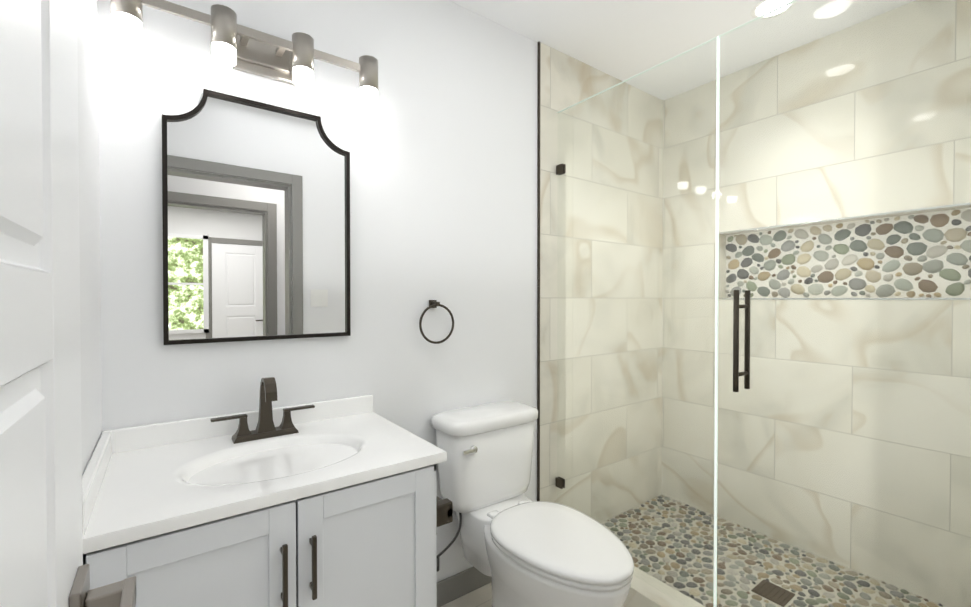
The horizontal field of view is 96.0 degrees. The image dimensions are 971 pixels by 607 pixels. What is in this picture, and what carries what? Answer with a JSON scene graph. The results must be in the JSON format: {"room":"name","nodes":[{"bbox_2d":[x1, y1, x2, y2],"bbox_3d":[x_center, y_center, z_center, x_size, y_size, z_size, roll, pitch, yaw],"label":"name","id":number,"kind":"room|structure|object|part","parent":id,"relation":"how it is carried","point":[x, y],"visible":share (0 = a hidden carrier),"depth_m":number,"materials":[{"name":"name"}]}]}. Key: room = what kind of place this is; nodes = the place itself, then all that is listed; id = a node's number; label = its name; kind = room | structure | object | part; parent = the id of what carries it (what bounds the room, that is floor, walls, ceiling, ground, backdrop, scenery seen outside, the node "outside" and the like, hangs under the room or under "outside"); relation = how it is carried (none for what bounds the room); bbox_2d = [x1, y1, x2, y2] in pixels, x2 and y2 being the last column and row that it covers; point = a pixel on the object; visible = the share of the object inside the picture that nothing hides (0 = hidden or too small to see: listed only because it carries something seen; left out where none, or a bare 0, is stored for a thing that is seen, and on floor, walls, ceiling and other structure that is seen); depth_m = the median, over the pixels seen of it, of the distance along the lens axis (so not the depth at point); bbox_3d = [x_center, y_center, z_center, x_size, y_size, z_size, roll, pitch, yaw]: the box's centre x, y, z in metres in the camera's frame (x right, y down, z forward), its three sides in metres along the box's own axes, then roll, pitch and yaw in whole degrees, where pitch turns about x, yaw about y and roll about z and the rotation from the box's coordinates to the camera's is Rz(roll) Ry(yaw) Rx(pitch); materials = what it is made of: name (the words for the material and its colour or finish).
{"room":"bathroom","nodes":[
{"label":"bathroom","id":0,"kind":"room"},
{"bbox_2d":[77,0,101,475],"bbox_3d":[-0.605,0.011,0.490,0.120,2.500,1.850,0,1,-36],"label":"wall","id":1,"kind":"structure","parent":0,"point":[89,219],"depth_m":1.00,"materials":[{"name":"white paint"}]},
{"bbox_2d":[0,0,82,606],"bbox_3d":[-0.290,0.245,0.224,0.039,2.022,0.760,0,1,-36],"label":"door leaf","id":2,"kind":"structure","parent":1,"relation":"in","point":[41,547],"depth_m":0.37,"materials":[{"name":"white wood"}]},
{"bbox_2d":[69,564,135,606],"bbox_3d":[-0.409,0.341,0.465,0.054,0.066,0.158,0,1,-36],"label":"door handle","id":3,"kind":"object","parent":2,"relation":"attached to","point":[122,593],"depth_m":0.49,"materials":[{"name":"silver metal"}]},
{"bbox_2d":[98,0,537,581],"bbox_3d":[-0.473,-0.002,1.661,1.720,2.500,0.120,0,1,-36],"label":"wall","id":4,"kind":"structure","parent":0,"point":[438,140],"depth_m":1.64,"materials":[{"name":"white paint"}]},
{"bbox_2d":[111,0,377,104],"bbox_3d":[-0.682,-0.767,1.341,0.709,0.143,0.130,0,1,-36],"label":"sconce","id":5,"kind":"object","parent":4,"relation":"attached to","point":[235,45],"visible":1,"depth_m":1.34,"materials":[{"name":"grey metal"}]},
{"bbox_2d":[162,89,350,344],"bbox_3d":[-0.702,-0.259,1.399,0.535,0.750,0.022,0,1,-36],"label":"mirror","id":6,"kind":"object","parent":4,"relation":"attached to","point":[256,215],"visible":0.96,"depth_m":1.38,"materials":[{"name":"black mirror"}]},
{"bbox_2d":[419,300,453,343],"bbox_3d":[-0.202,0.073,1.754,0.160,0.175,0.048,0,1,-36],"label":"towel ring","id":7,"kind":"object","parent":4,"relation":"attached to","point":[433,303],"visible":1,"depth_m":1.74,"materials":[{"name":"brown metal"}]},
{"bbox_2d":[437,566,490,606],"bbox_3d":[-0.081,1.196,1.878,0.830,0.100,0.013,0,1,-36],"label":"baseboard","id":8,"kind":"structure","parent":4,"relation":"attached to","point":[460,584],"depth_m":1.84,"materials":[{"name":"grey"}]},
{"bbox_2d":[540,42,662,522],"bbox_3d":[0.726,-0.012,2.536,1.250,2.500,0.130,0,1,-36],"label":"wall tile","id":9,"kind":"structure","parent":4,"relation":"attached to","point":[566,81],"depth_m":2.37,"materials":[{"name":"tile"}]},
{"bbox_2d":[537,41,539,500],"bbox_3d":[0.257,-0.007,2.116,0.008,2.500,0.013,0,1,-36],"label":"trim","id":10,"kind":"structure","parent":9,"relation":"attached to","point":[538,275],"depth_m":2.11,"materials":[{"name":"brown metal"}]},
{"bbox_2d":[441,583,623,606],"bbox_3d":[1.363,1.324,-0.636,4.000,0.100,6.020,0,1,-36],"label":"floor","id":11,"kind":"structure","parent":0,"point":[481,596],"depth_m":1.84,"materials":[{"name":"tile"}]},
{"bbox_2d":[82,377,452,606],"bbox_3d":[-0.538,0.737,1.195,0.810,1.033,0.562,0,1,-36],"label":"bathroom vanity","id":12,"kind":"object","parent":11,"relation":"on","point":[334,503],"visible":1,"depth_m":1.04,"materials":[{"name":"white"}]},
{"bbox_3d":[-0.423,0.785,0.980,0.695,0.691,0.018,0,1,-36],"label":"door","id":13,"kind":"part","parent":12,"relation":"part of","materials":[{"name":"white wood"}]},
{"bbox_2d":[210,377,314,443],"bbox_3d":[-0.649,0.310,1.302,0.284,0.183,0.126,0,1,-36],"label":"faucet","id":14,"kind":"object","parent":12,"relation":"on","point":[266,432],"depth_m":1.31,"materials":[{"name":"brown metal"}]},
{"bbox_3d":[-0.409,0.585,0.959,0.070,0.140,0.031,0,1,-36],"label":"handle","id":15,"kind":"part","parent":12,"relation":"part of","materials":[{"name":"brown metal"}]},
{"bbox_2d":[431,401,633,606],"bbox_3d":[0.171,0.847,1.579,0.446,0.805,0.791,0,1,-36],"label":"toilet","id":16,"kind":"object","parent":11,"relation":"on","point":[520,548],"visible":1,"depth_m":1.60,"materials":[{"name":"white ceramic"}]},
{"bbox_3d":[-0.061,0.548,1.629,0.069,0.028,0.028,0,1,-36],"label":"lever","id":17,"kind":"part","parent":16,"relation":"part of","materials":[{"name":"silver metal"}]},
{"bbox_3d":[0.004,0.619,1.804,0.446,0.355,0.226,0,1,-36],"label":"tank","id":18,"kind":"part","parent":16,"relation":"part of","materials":[{"name":"white ceramic"}]},
{"bbox_3d":[0.244,0.794,1.479,0.370,0.044,0.546,0,1,-36],"label":"lid","id":19,"kind":"part","parent":16,"relation":"part of","materials":[{"name":"white plastic"}]},
{"bbox_3d":[0.253,0.808,1.468,0.364,0.017,0.510,0,1,-36],"label":"seat","id":20,"kind":"part","parent":16,"relation":"part of","materials":[{"name":"white plastic"}]},
{"bbox_2d":[623,566,704,606],"bbox_3d":[0.827,1.199,1.556,0.135,0.100,1.588,0,1,-36],"label":"sill","id":21,"kind":"structure","parent":11,"relation":"on","point":[642,593],"depth_m":1.74,"materials":[{"name":"stone"}]},
{"bbox_2d":[556,0,970,606],"bbox_3d":[0.829,0.102,1.546,0.101,2.087,1.586,0,1,-36],"label":"glass","id":22,"kind":"object","parent":21,"relation":"on","point":[736,370],"visible":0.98,"depth_m":1.47,"materials":[{"name":"clear glass"}]},
{"bbox_3d":[1.056,0.103,1.237,0.010,2.080,0.783,0,1,-36],"label":"door","id":23,"kind":"part","parent":22,"relation":"part of","materials":[{"name":"clear glass"}]},
{"bbox_2d":[601,494,945,606],"bbox_3d":[1.229,1.228,1.852,0.865,0.035,1.588,0,1,-36],"label":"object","id":24,"kind":"structure","parent":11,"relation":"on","point":[758,581],"depth_m":2.02,"materials":[{"name":"grey stone"}]},
{"bbox_2d":[602,495,942,606],"bbox_3d":[1.230,1.207,1.852,0.869,0.008,1.586,0,1,-36],"label":"pebbles","id":25,"kind":"object","parent":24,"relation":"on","point":[896,602],"depth_m":2.01,"materials":[{"name":"stone"}]},
{"bbox_2d":[751,579,794,606],"bbox_3d":[1.202,1.207,1.826,0.120,0.008,0.120,0,1,-36],"label":"floor drain","id":26,"kind":"object","parent":25,"relation":"in","point":[785,597],"depth_m":1.82,"materials":[{"name":"brown"}]},
{"bbox_2d":[449,0,915,100],"bbox_3d":[1.363,-1.276,-0.665,4.000,0.100,6.020,0,1,-36],"label":"ceiling","id":27,"kind":"structure","parent":0,"point":[622,40],"depth_m":2.00,"materials":[{"name":"white paint"}]},
{"bbox_2d":[751,0,796,19],"bbox_3d":[1.217,-1.252,1.847,0.164,0.004,0.164,0,1,-36],"label":"recessed light","id":28,"kind":"object","parent":27,"relation":"in","point":[766,7],"depth_m":1.85,"materials":[{"name":"white plastic"}]},
{"bbox_2d":[661,0,970,606],"bbox_3d":[1.697,-0.007,2.102,0.200,2.500,1.720,0,1,-36],"label":"wall","id":29,"kind":"structure","parent":0,"point":[686,441],"depth_m":2.04,"materials":[{"name":"tile"}]},
{"bbox_2d":[718,202,970,299],"bbox_3d":[1.650,-0.206,1.997,0.006,0.376,1.166,0,1,-36],"label":"trim","id":30,"kind":"structure","parent":29,"relation":"attached to","point":[937,207],"depth_m":1.97,"materials":[{"name":"silver metal"}]},
{"bbox_2d":[725,208,970,297],"bbox_3d":[1.766,-0.207,2.082,0.110,0.360,1.150,0,1,-36],"label":"wall","id":31,"kind":"structure","parent":0,"point":[935,279],"depth_m":2.04,"materials":[{"name":"grey stone"}]},
{"bbox_2d":[726,209,970,297],"bbox_3d":[1.717,-0.206,2.048,0.008,0.360,1.153,0,1,-36],"label":"pebbles","id":32,"kind":"object","parent":31,"relation":"attached to","point":[934,266],"depth_m":2.02,"materials":[{"name":"stone"}]}
]}

